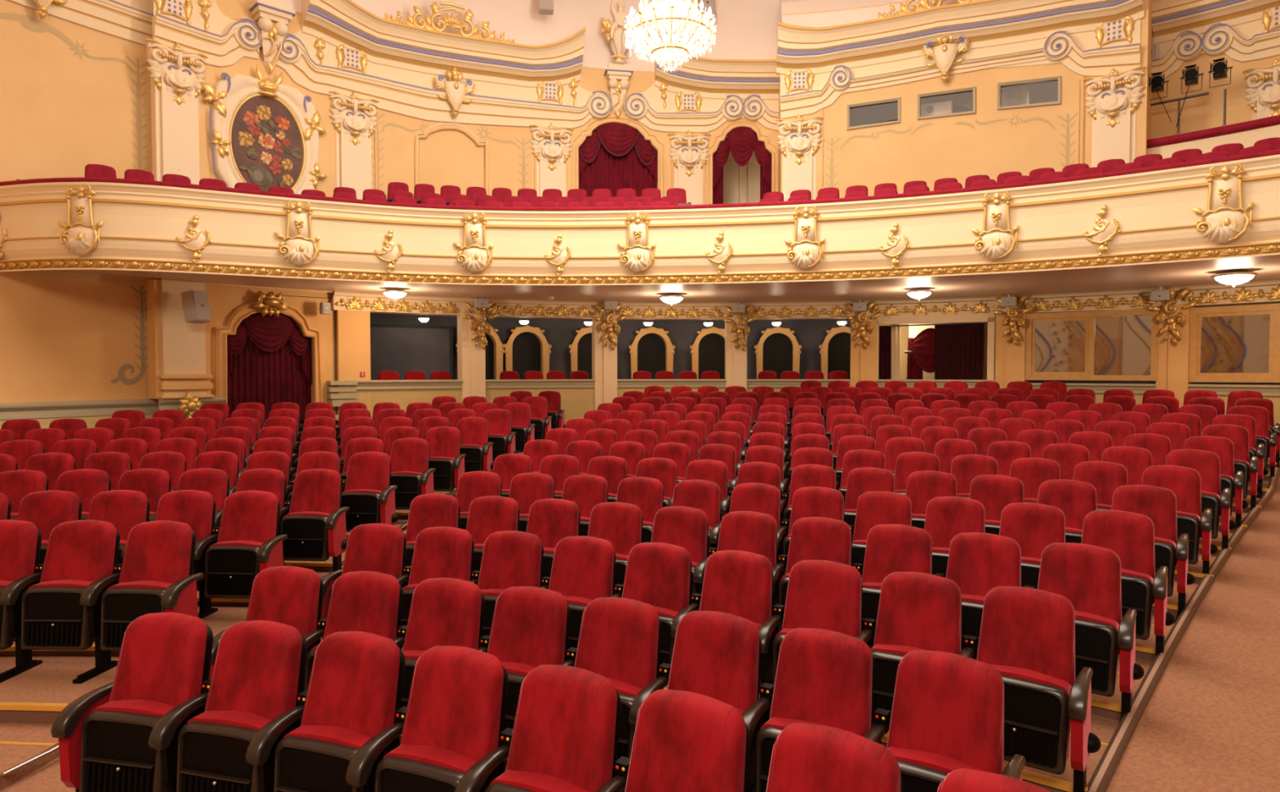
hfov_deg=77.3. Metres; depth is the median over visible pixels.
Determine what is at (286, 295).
ceiling
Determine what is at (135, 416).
seat
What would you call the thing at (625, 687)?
seat cushion
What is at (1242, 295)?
trim
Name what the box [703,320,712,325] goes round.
lamp
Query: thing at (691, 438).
seat
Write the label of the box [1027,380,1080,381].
trim
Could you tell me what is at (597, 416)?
seat
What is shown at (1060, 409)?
seat
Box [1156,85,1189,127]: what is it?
power cable
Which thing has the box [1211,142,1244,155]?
balcony chair
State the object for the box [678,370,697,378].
chair
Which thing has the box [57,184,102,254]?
bracket
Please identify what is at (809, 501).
seat
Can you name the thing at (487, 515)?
seat
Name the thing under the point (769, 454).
seat
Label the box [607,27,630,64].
urn
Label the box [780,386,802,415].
seat
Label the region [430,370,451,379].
chair
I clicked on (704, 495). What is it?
seat
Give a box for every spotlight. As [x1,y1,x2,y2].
[1148,71,1168,99]
[1179,64,1204,93]
[1208,57,1232,88]
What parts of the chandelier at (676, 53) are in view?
bulb, arm, arm, arm, arm, bulb, arm, stem, arm, arm, arm, arm, arm, bulb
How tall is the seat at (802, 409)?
0.962 m
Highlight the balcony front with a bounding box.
[0,154,1279,284]
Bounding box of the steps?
[0,453,1277,791]
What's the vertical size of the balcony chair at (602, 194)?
0.866 m
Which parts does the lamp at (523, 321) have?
lamp shade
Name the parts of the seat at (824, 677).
armrest, panel, backrest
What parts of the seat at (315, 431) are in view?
armrest, backrest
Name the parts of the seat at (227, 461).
backrest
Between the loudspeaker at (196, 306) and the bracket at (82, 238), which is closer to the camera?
the bracket at (82, 238)
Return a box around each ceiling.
[49,254,1279,302]
[276,0,780,71]
[286,295,332,298]
[779,0,965,26]
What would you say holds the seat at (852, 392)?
on the floor at (51, 681)
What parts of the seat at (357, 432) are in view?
backrest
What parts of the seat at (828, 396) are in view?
backrest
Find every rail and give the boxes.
[0,490,456,776]
[1146,114,1279,148]
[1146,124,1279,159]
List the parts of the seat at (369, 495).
backrest, armrest, panel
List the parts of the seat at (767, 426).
armrest, backrest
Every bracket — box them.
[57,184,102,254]
[275,200,319,265]
[453,212,493,271]
[617,212,656,272]
[783,206,825,268]
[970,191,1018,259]
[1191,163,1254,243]
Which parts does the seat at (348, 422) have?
backrest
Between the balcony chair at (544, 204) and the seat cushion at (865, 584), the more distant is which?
the balcony chair at (544, 204)
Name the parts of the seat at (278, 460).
armrest, backrest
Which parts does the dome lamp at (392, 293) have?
lamp shade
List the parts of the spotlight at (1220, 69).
barn door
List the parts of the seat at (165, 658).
armrest, panel, backrest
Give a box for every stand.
[1150,91,1208,134]
[1222,88,1226,125]
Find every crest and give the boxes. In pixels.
[253,290,287,317]
[384,1,515,43]
[877,0,977,17]
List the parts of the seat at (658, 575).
armrest, backrest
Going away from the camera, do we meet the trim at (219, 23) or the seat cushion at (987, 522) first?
the seat cushion at (987, 522)
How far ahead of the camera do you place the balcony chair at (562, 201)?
14.92 m
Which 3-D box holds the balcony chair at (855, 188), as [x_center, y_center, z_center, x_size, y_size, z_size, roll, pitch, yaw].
[3.768,-3.271,13.961,0.547,0.866,0.470,1,2,20]
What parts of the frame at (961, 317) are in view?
curtain rail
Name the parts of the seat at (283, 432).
armrest, backrest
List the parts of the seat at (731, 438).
backrest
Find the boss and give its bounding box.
[177,391,202,418]
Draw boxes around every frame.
[214,300,323,404]
[455,326,505,379]
[503,324,551,379]
[568,326,591,378]
[628,326,675,378]
[689,326,724,378]
[754,326,802,378]
[818,325,850,379]
[876,311,995,379]
[890,324,900,379]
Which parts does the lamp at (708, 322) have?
lamp shade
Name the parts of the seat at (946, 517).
backrest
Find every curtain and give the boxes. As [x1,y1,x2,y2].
[226,311,311,426]
[578,120,657,196]
[712,126,771,204]
[878,324,891,379]
[904,328,934,379]
[934,323,984,379]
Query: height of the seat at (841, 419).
0.962 m
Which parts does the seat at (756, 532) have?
panel, armrest, backrest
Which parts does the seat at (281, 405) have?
backrest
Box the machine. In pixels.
[944,91,973,111]
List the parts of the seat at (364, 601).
panel, armrest, backrest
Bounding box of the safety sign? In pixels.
[360,372,364,376]
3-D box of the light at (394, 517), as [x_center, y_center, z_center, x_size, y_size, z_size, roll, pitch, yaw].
[-2.537,1.271,8.315,0.050,0.092,0.115,0,2,5]
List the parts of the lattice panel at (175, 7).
plaster panel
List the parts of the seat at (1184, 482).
backrest, panel, armrest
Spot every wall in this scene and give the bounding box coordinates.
[0,0,152,280]
[0,270,153,403]
[0,413,187,429]
[161,0,778,293]
[208,284,336,413]
[334,284,1279,413]
[356,387,1279,426]
[778,0,1152,199]
[849,80,1057,126]
[880,315,995,379]
[1150,53,1279,138]
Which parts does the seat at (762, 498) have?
armrest, backrest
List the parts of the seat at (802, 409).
backrest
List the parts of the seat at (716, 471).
armrest, backrest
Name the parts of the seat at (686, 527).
backrest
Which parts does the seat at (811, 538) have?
panel, armrest, backrest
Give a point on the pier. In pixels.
(353, 328)
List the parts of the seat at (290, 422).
armrest, backrest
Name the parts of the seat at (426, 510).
backrest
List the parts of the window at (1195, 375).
sash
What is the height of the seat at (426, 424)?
0.962 m
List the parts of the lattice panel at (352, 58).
plaster panel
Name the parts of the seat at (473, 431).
backrest, panel, armrest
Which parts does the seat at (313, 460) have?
armrest, backrest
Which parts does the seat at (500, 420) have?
backrest, armrest, panel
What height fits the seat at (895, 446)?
0.962 m
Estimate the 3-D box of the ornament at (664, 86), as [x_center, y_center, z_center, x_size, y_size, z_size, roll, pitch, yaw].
[0.519,-6.559,17.404,0.208,0.624,0.070,0,2,-5]
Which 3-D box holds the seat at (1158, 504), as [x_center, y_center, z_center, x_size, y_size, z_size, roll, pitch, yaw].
[3.943,1.201,6.261,0.662,0.962,0.534,1,2,38]
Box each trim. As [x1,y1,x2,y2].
[0,13,1077,189]
[0,244,1279,283]
[0,395,225,419]
[7,0,1279,133]
[111,285,147,385]
[114,0,1279,118]
[301,0,1279,99]
[326,380,359,426]
[331,279,1279,319]
[334,284,1279,318]
[338,75,1085,204]
[344,378,1279,396]
[570,115,778,204]
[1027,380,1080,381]
[1084,466,1279,791]
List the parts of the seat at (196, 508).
armrest, backrest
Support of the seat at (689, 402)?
on the floor at (51, 681)
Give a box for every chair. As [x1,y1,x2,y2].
[84,164,116,177]
[124,168,154,180]
[162,173,191,183]
[199,177,226,186]
[234,182,261,190]
[268,186,293,193]
[301,189,325,196]
[333,186,355,195]
[333,191,356,199]
[362,188,385,199]
[363,194,386,201]
[377,370,399,379]
[385,182,408,201]
[391,191,413,201]
[394,196,417,203]
[404,370,426,379]
[413,183,435,203]
[420,192,442,204]
[423,198,446,204]
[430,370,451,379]
[440,185,461,204]
[448,194,470,204]
[453,199,475,205]
[466,186,486,205]
[475,195,497,206]
[482,200,503,206]
[492,187,511,201]
[499,370,519,379]
[502,195,522,206]
[510,200,532,207]
[517,188,537,201]
[524,370,543,379]
[528,195,548,207]
[538,201,559,207]
[542,188,562,201]
[546,370,565,379]
[554,196,574,207]
[566,201,587,207]
[567,188,586,201]
[569,370,588,379]
[580,196,599,207]
[591,188,611,201]
[593,201,614,206]
[606,196,626,206]
[616,187,635,201]
[621,200,642,206]
[632,370,651,378]
[633,195,653,205]
[641,187,661,201]
[648,200,670,205]
[655,370,674,378]
[660,195,680,205]
[666,187,691,204]
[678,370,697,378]
[701,370,719,378]
[757,370,777,378]
[759,197,780,202]
[763,191,783,200]
[780,370,799,378]
[787,195,809,200]
[790,189,811,199]
[804,370,823,378]
[816,193,838,199]
[817,186,839,198]
[828,370,848,379]
[844,191,867,197]
[845,185,867,194]
[873,182,897,195]
[874,188,897,195]
[902,180,926,193]
[904,185,929,193]
[933,177,957,191]
[937,182,962,190]
[964,174,989,187]
[969,178,996,187]
[996,171,1022,184]
[1004,175,1031,183]
[1028,167,1054,181]
[1039,171,1067,180]
[1062,163,1088,177]
[1075,167,1105,176]
[1097,158,1124,172]
[1114,162,1144,171]
[1133,153,1162,167]
[1153,156,1186,166]
[1171,148,1202,161]
[1195,151,1228,160]
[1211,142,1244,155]
[1239,144,1274,154]
[1253,137,1279,149]
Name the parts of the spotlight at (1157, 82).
barn door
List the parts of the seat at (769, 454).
armrest, backrest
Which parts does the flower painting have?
painted yellow flower, painted salmon flower, painted red flower, painted yellow flower, painted cream flower, painted cream flower, painted salmon flower, gilded frame, painted red flower, painted red flower, painted red flower, painted red flower, painted cream flower, painted orange flower, painted red flower, painted yellow flower, painted yellow flower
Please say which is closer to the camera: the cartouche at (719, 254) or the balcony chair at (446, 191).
the cartouche at (719, 254)
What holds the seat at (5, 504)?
on the floor at (51, 681)
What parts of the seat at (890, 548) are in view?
backrest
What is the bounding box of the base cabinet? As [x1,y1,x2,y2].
[1000,88,1029,106]
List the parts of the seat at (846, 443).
backrest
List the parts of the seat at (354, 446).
backrest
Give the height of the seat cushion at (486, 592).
0.397 m
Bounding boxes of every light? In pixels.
[341,539,347,549]
[391,513,398,522]
[1087,732,1101,753]
[1133,662,1144,679]
[1165,612,1175,626]
[1186,573,1195,584]
[1210,542,1217,554]
[1229,520,1235,529]
[1242,499,1248,508]
[1256,482,1262,490]
[1262,467,1268,475]
[1275,455,1279,462]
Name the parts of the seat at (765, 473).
armrest, panel, backrest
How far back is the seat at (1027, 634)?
3.96 m
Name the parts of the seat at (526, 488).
backrest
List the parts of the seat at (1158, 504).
backrest, armrest, panel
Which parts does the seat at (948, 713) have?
armrest, backrest, armrest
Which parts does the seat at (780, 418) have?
backrest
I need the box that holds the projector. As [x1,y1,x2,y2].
[920,100,952,116]
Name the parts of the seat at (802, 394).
backrest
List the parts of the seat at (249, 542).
panel, armrest, backrest, panel, armrest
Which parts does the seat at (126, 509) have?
backrest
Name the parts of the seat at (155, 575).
armrest, panel, backrest, panel, armrest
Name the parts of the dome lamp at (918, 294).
lamp shade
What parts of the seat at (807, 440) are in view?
armrest, backrest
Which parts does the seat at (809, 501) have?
panel, armrest, backrest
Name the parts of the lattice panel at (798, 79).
plaster panel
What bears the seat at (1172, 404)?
on the floor at (51, 681)
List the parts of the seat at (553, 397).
backrest, panel, armrest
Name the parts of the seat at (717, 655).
armrest, backrest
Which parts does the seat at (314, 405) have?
backrest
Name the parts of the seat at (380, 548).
panel, armrest, backrest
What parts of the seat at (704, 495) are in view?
backrest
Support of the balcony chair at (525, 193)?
on the floor
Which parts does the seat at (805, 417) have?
armrest, backrest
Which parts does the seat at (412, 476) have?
backrest, armrest, panel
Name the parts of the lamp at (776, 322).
lamp shade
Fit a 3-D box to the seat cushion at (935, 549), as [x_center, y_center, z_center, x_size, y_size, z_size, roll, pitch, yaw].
[2.372,1.371,6.124,0.455,0.397,0.173,1,2,32]
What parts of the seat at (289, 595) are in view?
panel, armrest, backrest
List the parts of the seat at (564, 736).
armrest, panel, backrest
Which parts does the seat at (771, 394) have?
backrest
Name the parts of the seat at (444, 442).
backrest, panel, armrest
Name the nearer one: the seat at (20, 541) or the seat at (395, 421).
the seat at (20, 541)
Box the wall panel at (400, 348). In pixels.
[369,324,453,379]
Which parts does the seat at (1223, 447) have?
backrest, armrest, panel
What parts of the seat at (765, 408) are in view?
backrest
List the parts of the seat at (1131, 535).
backrest, armrest, panel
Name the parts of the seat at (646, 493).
backrest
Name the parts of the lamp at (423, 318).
lamp shade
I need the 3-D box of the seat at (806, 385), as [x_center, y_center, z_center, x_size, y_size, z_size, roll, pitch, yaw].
[3.375,0.167,16.174,0.586,0.962,0.534,1,2,20]
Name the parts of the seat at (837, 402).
backrest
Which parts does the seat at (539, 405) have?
backrest, panel, armrest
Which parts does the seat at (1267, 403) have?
backrest, armrest, panel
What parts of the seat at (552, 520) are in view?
backrest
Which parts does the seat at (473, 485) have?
backrest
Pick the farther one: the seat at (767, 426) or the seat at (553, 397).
the seat at (553, 397)
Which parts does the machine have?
arm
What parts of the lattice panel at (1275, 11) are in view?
plaster panel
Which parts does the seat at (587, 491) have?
backrest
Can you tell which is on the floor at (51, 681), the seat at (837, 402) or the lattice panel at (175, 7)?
the seat at (837, 402)
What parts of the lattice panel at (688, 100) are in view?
plaster panel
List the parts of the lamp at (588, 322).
lamp shade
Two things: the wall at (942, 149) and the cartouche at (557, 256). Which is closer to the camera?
the cartouche at (557, 256)
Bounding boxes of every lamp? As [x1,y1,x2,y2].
[381,288,408,299]
[418,315,429,321]
[519,317,528,324]
[584,319,591,325]
[643,320,653,325]
[657,293,684,305]
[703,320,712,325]
[771,320,781,325]
[836,319,847,324]
[905,288,933,300]
[1210,270,1257,287]
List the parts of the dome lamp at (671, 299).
lamp shade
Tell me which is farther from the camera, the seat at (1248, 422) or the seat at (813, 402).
the seat at (813, 402)
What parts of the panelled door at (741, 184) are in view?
moulding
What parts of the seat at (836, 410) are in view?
backrest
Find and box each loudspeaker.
[181,289,211,323]
[319,302,330,314]
[474,297,488,307]
[538,0,554,14]
[604,301,617,310]
[697,0,714,21]
[731,302,745,312]
[853,300,866,311]
[1000,294,1017,306]
[1151,42,1159,61]
[1151,286,1170,301]
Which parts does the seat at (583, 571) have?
armrest, backrest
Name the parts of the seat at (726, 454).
backrest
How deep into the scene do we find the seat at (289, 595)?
4.85 m
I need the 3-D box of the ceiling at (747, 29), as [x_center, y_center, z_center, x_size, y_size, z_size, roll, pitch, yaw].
[1.499,-8.639,6.285,23.191,3.800,22.318,0,2,0]
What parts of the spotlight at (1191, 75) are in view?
barn door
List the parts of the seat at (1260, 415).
backrest, panel, armrest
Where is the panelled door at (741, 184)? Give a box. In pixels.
[723,151,759,203]
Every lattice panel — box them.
[154,0,193,25]
[335,44,367,74]
[536,80,564,104]
[675,91,702,112]
[784,68,814,94]
[1094,15,1134,48]
[1262,5,1279,32]
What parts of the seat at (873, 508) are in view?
backrest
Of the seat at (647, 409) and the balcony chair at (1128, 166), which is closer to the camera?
the balcony chair at (1128, 166)
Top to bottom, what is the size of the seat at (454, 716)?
0.962 m
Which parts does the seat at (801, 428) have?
armrest, backrest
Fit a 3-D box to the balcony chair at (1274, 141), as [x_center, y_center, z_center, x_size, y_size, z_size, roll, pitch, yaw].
[8.763,-3.188,11.128,0.547,0.866,0.470,1,2,36]
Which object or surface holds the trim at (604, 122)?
attached to the wall at (446, 157)
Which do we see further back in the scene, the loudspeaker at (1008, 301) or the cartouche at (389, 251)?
the loudspeaker at (1008, 301)
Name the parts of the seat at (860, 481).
backrest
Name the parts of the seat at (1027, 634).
armrest, backrest, armrest, panel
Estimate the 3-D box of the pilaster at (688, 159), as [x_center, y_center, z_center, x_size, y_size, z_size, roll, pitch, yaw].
[1.077,-4.009,17.550,0.949,3.588,0.364,0,2,-2]
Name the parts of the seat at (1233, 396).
backrest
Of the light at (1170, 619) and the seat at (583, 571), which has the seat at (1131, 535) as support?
the light at (1170, 619)
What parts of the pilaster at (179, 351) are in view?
moulding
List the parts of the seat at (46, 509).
backrest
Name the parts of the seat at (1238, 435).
backrest, panel, armrest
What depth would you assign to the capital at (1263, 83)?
13.27 m
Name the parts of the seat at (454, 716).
armrest, panel, backrest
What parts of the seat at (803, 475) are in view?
panel, armrest, backrest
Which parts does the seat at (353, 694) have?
armrest, panel, backrest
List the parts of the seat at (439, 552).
armrest, panel, backrest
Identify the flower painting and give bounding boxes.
[200,63,327,194]
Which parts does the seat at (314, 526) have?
panel, armrest, backrest, panel, armrest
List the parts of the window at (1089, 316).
sash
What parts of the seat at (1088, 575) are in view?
backrest, armrest, panel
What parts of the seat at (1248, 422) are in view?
backrest, panel, armrest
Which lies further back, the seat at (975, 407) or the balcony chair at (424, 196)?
the balcony chair at (424, 196)
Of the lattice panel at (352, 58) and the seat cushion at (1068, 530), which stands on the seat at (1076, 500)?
the seat cushion at (1068, 530)
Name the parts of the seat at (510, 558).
armrest, backrest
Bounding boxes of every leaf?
[198,0,211,31]
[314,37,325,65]
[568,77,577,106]
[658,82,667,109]
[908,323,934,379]
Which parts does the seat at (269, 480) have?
armrest, backrest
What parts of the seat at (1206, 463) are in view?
backrest, armrest, panel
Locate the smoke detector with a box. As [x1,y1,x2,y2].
[547,296,554,299]
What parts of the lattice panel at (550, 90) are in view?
plaster panel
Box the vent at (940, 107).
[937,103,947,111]
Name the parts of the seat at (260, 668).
armrest, panel, backrest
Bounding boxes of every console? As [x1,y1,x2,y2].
[248,0,295,74]
[604,62,633,118]
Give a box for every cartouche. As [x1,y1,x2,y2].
[0,220,7,257]
[33,0,67,19]
[175,214,213,262]
[373,229,404,272]
[433,66,475,117]
[544,233,572,275]
[705,231,733,274]
[877,222,910,268]
[921,35,968,82]
[1081,204,1121,256]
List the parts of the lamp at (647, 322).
lamp shade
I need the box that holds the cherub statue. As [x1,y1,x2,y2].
[599,0,633,43]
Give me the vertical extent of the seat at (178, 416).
0.962 m
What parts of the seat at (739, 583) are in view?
armrest, backrest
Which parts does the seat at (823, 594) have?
panel, armrest, backrest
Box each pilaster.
[146,38,208,184]
[146,279,214,399]
[328,90,379,199]
[528,123,573,196]
[667,129,711,204]
[775,114,823,200]
[1083,66,1146,167]
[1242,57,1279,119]
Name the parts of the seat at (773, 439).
armrest, backrest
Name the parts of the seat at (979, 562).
backrest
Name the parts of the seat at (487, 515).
backrest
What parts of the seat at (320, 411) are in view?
armrest, backrest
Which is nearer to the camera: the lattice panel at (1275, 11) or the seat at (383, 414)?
the seat at (383, 414)
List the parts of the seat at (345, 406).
backrest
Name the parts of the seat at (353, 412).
backrest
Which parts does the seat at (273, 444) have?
armrest, backrest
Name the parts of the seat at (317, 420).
armrest, backrest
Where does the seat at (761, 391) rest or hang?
on the floor at (51, 681)
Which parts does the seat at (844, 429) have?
backrest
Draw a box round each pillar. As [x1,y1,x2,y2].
[457,297,497,402]
[591,303,626,409]
[722,302,756,391]
[844,300,880,386]
[991,294,1034,388]
[1147,286,1197,408]
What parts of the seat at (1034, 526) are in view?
backrest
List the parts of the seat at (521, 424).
backrest, panel, armrest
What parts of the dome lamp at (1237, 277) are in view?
lamp shade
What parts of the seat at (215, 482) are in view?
armrest, backrest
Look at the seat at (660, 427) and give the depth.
11.35 m
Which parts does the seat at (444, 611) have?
armrest, backrest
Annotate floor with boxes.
[0,424,1279,791]
[1106,461,1279,791]
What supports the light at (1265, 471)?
on the seat at (1248, 422)
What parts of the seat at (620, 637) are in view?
armrest, backrest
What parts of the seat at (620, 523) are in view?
backrest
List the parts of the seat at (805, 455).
panel, armrest, backrest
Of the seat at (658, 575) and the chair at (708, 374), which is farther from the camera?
the chair at (708, 374)
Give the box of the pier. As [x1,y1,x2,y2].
[335,296,370,414]
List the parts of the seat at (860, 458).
backrest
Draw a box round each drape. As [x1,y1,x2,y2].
[578,143,656,196]
[712,166,723,204]
[760,165,771,199]
[906,337,923,379]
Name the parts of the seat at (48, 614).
armrest, panel, backrest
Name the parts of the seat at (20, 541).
backrest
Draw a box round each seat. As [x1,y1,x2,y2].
[0,418,40,439]
[0,429,16,444]
[0,440,44,470]
[0,453,17,472]
[0,469,48,519]
[0,492,11,519]
[0,519,119,683]
[0,520,41,649]
[17,489,82,582]
[24,428,66,453]
[25,452,75,490]
[48,417,87,439]
[50,612,213,791]
[52,439,97,469]
[55,468,111,519]
[72,520,203,684]
[74,427,115,453]
[83,452,132,490]
[87,489,150,583]
[94,417,131,439]
[105,438,148,469]
[111,409,145,427]
[118,468,171,521]
[120,489,215,591]
[122,426,161,453]
[138,417,174,439]
[139,451,186,491]
[147,620,307,791]
[149,467,229,521]
[152,408,185,428]
[155,437,197,471]
[168,426,207,455]
[172,451,239,491]
[182,417,216,443]
[191,408,223,430]
[192,437,245,469]
[194,490,287,618]
[200,402,229,422]
[208,565,324,678]
[213,426,251,454]
[214,468,286,542]
[223,417,257,444]
[228,450,290,495]
[231,408,262,433]
[235,402,265,424]
[238,437,293,476]
[244,631,405,791]
[245,426,293,462]
[250,416,297,449]
[257,408,298,438]
[261,402,299,429]
[278,468,349,572]
[285,451,341,514]
[289,437,338,490]
[292,426,336,472]
[293,416,336,457]
[296,408,335,444]
[298,402,333,427]
[300,570,403,724]
[320,523,406,640]
[335,402,366,435]
[336,408,371,445]
[336,416,374,457]
[338,426,377,472]
[340,437,384,491]
[341,451,398,532]
[345,645,508,791]
[372,401,399,427]
[374,408,406,437]
[377,416,413,444]
[383,426,419,457]
[390,437,435,510]
[392,577,484,734]
[395,526,474,649]
[404,493,460,585]
[405,401,432,420]
[412,408,441,431]
[418,416,450,439]
[426,426,466,493]
[431,395,456,409]
[439,402,465,418]
[448,408,476,427]
[454,664,621,791]
[456,471,502,529]
[457,417,493,472]
[462,395,486,408]
[466,495,519,571]
[469,530,543,635]
[471,402,497,417]
[476,586,569,729]
[483,408,517,462]
[493,395,516,408]
[493,402,535,463]
[493,453,532,497]
[508,472,554,532]
[509,391,532,402]
[523,395,551,439]
[523,439,559,472]
[526,498,580,577]
[537,391,565,429]
[539,454,579,498]
[539,535,615,648]
[545,427,577,454]
[558,596,661,759]
[561,474,608,536]
[564,417,594,440]
[565,440,601,474]
[583,409,610,429]
[585,428,617,456]
[587,456,627,502]
[587,502,643,585]
[595,688,749,791]
[597,402,622,418]
[601,418,631,442]
[608,441,645,477]
[608,542,692,665]
[612,396,635,411]
[616,476,663,542]
[617,410,644,430]
[622,391,644,403]
[624,429,657,457]
[628,403,653,420]
[628,610,760,726]
[635,457,677,507]
[638,419,668,444]
[641,396,665,412]
[643,506,708,610]
[644,385,665,397]
[650,391,672,404]
[651,410,679,432]
[651,479,720,555]
[653,442,690,483]
[660,403,686,421]
[665,430,698,462]
[667,459,728,521]
[670,550,773,693]
[671,385,692,399]
[671,396,695,415]
[675,419,706,453]
[678,391,700,404]
[684,444,736,496]
[685,411,714,444]
[692,403,718,424]
[693,511,777,594]
[696,431,741,475]
[697,386,719,404]
[702,396,725,422]
[706,391,728,408]
[709,482,780,547]
[713,420,744,460]
[720,462,781,515]
[721,411,750,447]
[724,386,746,404]
[724,404,751,426]
[728,445,783,489]
[732,397,756,426]
[735,391,758,411]
[736,432,784,474]
[740,421,784,459]
[741,627,873,791]
[746,412,786,442]
[750,404,786,435]
[751,386,773,410]
[754,397,788,422]
[756,391,787,417]
[758,560,862,722]
[766,722,902,791]
[772,516,851,632]
[777,486,844,577]
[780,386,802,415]
[780,447,833,507]
[780,464,835,537]
[783,433,829,486]
[784,413,824,455]
[784,422,825,469]
[786,398,821,431]
[786,404,820,442]
[788,391,817,418]
[800,380,822,391]
[808,386,831,414]
[821,391,848,423]
[822,398,853,431]
[824,405,856,443]
[825,413,862,446]
[827,380,849,392]
[829,423,867,470]
[833,435,875,489]
[835,448,884,506]
[837,386,861,408]
[843,466,894,542]
[848,491,911,577]
[853,524,932,648]
[854,392,880,415]
[854,571,961,727]
[855,380,878,392]
[860,399,888,418]
[862,406,893,436]
[862,649,1025,791]
[867,386,891,401]
[867,414,903,442]
[875,424,911,456]
[884,380,906,393]
[884,436,924,476]
[887,392,913,415]
[894,399,923,416]
[894,451,939,494]
[897,386,922,400]
[900,406,931,429]
[905,471,956,528]
[911,415,945,439]
[913,380,937,394]
[920,393,946,410]
[920,426,957,453]
[924,496,985,577]
[928,386,954,400]
[930,400,959,417]
[934,438,976,473]
[934,532,1021,659]
[937,768,1050,791]
[939,407,970,428]
[943,381,968,397]
[951,454,997,498]
[954,393,982,408]
[954,416,989,439]
[957,586,1101,791]
[961,387,987,400]
[967,427,1006,455]
[968,400,997,417]
[968,475,1023,535]
[974,381,999,400]
[979,408,1012,428]
[986,440,1031,476]
[989,394,1017,409]
[995,387,1022,401]
[998,417,1035,441]
[999,502,1065,588]
[1006,381,1032,401]
[1006,400,1037,417]
[1009,457,1060,503]
[1017,429,1057,457]
[1021,408,1055,430]
[1024,542,1144,722]
[1026,394,1055,409]
[1030,387,1057,402]
[1037,479,1097,543]
[1040,381,1066,401]
[1042,443,1088,479]
[1044,419,1083,443]
[1046,401,1079,419]
[1063,395,1094,410]
[1065,388,1095,403]
[1065,410,1101,431]
[1068,431,1112,461]
[1073,461,1127,510]
[1080,510,1175,657]
[1088,402,1122,421]
[1093,420,1134,446]
[1102,388,1133,402]
[1102,445,1151,484]
[1103,395,1136,411]
[1111,411,1149,434]
[1111,484,1195,622]
[1124,433,1170,466]
[1132,403,1168,424]
[1142,389,1174,404]
[1142,465,1217,573]
[1145,395,1179,413]
[1146,422,1190,451]
[1160,413,1201,436]
[1165,448,1235,549]
[1178,404,1216,435]
[1182,389,1217,405]
[1183,435,1248,531]
[1189,396,1225,415]
[1202,424,1262,509]
[1212,413,1268,497]
[1226,390,1269,457]
[1227,405,1279,479]
[1235,397,1279,467]
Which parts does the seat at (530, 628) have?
armrest, backrest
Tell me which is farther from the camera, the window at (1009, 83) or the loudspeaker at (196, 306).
the window at (1009, 83)
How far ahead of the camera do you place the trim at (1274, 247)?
11.87 m
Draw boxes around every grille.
[192,290,211,319]
[323,302,330,313]
[475,298,488,306]
[539,0,552,8]
[702,0,714,15]
[733,304,744,311]
[853,302,866,310]
[1001,297,1015,305]
[1151,43,1156,58]
[1151,290,1168,299]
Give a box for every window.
[846,97,900,130]
[917,86,976,119]
[997,75,1061,110]
[1024,308,1159,380]
[1188,302,1279,382]
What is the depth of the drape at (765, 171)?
17.63 m
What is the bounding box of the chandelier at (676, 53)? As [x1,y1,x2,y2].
[624,0,716,72]
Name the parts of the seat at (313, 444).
armrest, backrest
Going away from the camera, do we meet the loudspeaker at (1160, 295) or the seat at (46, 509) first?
the seat at (46, 509)
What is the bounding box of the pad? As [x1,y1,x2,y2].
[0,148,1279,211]
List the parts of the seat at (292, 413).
backrest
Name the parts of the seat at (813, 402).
armrest, backrest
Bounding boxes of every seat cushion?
[0,580,14,642]
[10,512,17,516]
[27,579,94,642]
[41,540,48,545]
[81,511,88,515]
[90,699,175,791]
[106,580,172,589]
[120,539,127,544]
[186,710,271,729]
[209,540,262,546]
[283,511,329,516]
[283,724,371,748]
[342,488,381,493]
[382,744,476,773]
[391,471,422,475]
[402,583,418,589]
[402,650,426,658]
[406,541,415,544]
[429,456,455,488]
[459,511,468,515]
[460,444,484,471]
[474,543,484,548]
[480,588,505,595]
[488,434,506,436]
[488,769,588,791]
[500,662,536,675]
[501,488,510,492]
[511,425,527,427]
[519,513,528,517]
[530,417,545,439]
[542,546,555,553]
[554,490,563,493]
[564,595,592,605]
[580,516,590,520]
[608,493,617,497]
[608,678,642,697]
[615,552,628,559]
[642,520,653,525]
[652,605,678,617]
[691,560,699,610]
[760,717,824,729]
[775,627,794,636]
[780,573,790,579]
[844,508,856,511]
[851,539,866,543]
[862,582,882,588]
[870,644,926,655]
[888,746,983,773]
[894,489,906,492]
[911,514,925,517]
[932,546,949,552]
[956,493,969,496]
[961,594,985,603]
[985,520,1000,524]
[990,664,1071,761]
[1021,555,1040,564]
[1023,497,1037,502]
[1065,527,1082,533]
[1075,610,1119,686]
[1096,503,1111,508]
[1120,568,1153,630]
[1154,537,1176,589]
[1176,511,1200,554]
[1200,490,1220,530]
[1220,474,1234,510]
[1234,458,1248,488]
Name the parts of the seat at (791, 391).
backrest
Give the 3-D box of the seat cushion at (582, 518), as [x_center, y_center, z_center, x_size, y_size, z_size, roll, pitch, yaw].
[-0.568,1.331,7.466,0.455,0.397,0.173,1,2,17]
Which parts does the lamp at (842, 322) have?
lamp shade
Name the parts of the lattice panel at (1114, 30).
plaster panel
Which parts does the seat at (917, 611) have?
armrest, backrest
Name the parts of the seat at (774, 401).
backrest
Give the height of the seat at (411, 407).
0.962 m

